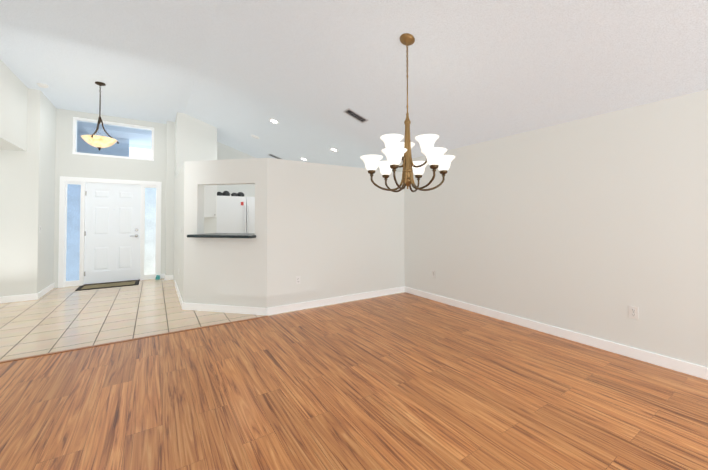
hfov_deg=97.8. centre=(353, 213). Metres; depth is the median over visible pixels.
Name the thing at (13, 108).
wall
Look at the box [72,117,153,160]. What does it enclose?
transom window
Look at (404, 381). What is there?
floor
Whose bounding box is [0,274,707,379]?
baseboard
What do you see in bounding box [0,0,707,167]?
ceiling
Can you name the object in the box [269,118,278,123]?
recessed light
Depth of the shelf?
4.26 m
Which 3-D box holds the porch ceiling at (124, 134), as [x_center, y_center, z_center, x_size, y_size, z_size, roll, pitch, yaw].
[-5.797,-2.009,7.800,5.400,0.100,2.840,1,-1,-33]
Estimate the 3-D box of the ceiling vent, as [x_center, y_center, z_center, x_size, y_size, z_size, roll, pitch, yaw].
[0.028,-1.419,4.476,0.346,0.122,0.160,1,-1,-33]
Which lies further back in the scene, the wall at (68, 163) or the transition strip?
the wall at (68, 163)
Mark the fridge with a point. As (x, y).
(235, 212)
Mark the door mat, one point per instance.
(104, 285)
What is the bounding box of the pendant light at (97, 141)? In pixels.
[81,81,118,150]
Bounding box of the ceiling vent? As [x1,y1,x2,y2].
[343,108,368,122]
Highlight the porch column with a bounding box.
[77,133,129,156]
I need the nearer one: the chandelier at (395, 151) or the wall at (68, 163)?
the chandelier at (395, 151)
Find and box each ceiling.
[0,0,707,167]
[77,121,151,148]
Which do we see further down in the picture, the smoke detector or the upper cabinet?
the upper cabinet
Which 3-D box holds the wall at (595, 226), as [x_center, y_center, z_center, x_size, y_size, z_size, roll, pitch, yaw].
[1.744,0.110,4.425,0.140,2.550,10.950,1,-1,-33]
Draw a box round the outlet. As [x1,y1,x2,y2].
[629,306,638,319]
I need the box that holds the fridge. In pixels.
[216,191,254,232]
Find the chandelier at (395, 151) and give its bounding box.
[360,33,454,191]
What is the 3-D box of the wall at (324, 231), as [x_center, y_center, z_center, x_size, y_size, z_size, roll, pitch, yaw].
[-1.302,0.333,5.837,3.430,2.150,2.840,1,-1,-33]
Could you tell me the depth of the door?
6.37 m
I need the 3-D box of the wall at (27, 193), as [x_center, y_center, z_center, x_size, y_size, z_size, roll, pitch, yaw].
[-6.128,-0.380,5.025,1.655,3.550,0.990,1,-1,-33]
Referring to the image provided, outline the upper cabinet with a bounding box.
[204,185,216,217]
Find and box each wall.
[0,60,27,150]
[0,88,55,296]
[54,108,254,287]
[165,112,216,282]
[175,158,404,307]
[377,90,707,366]
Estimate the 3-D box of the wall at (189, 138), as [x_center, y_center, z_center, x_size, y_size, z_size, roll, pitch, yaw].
[-3.541,-0.352,6.691,0.890,3.550,1.010,1,-1,-33]
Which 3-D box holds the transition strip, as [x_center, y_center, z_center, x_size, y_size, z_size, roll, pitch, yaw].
[-2.432,1.364,3.335,3.030,0.005,0.042,1,-1,-33]
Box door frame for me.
[58,176,161,287]
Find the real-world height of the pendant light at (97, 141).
1.066 m
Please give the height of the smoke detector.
0.045 m
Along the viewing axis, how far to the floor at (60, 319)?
4.11 m
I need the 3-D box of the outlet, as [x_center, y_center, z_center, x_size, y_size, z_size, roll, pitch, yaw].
[2.631,0.929,2.906,0.008,0.114,0.070,1,-1,-33]
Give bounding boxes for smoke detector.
[37,83,48,87]
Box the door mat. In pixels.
[75,280,139,290]
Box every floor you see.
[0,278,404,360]
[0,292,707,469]
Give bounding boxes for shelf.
[187,233,255,237]
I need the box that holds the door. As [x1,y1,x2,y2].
[84,182,140,283]
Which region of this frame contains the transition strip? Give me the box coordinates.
[0,316,267,362]

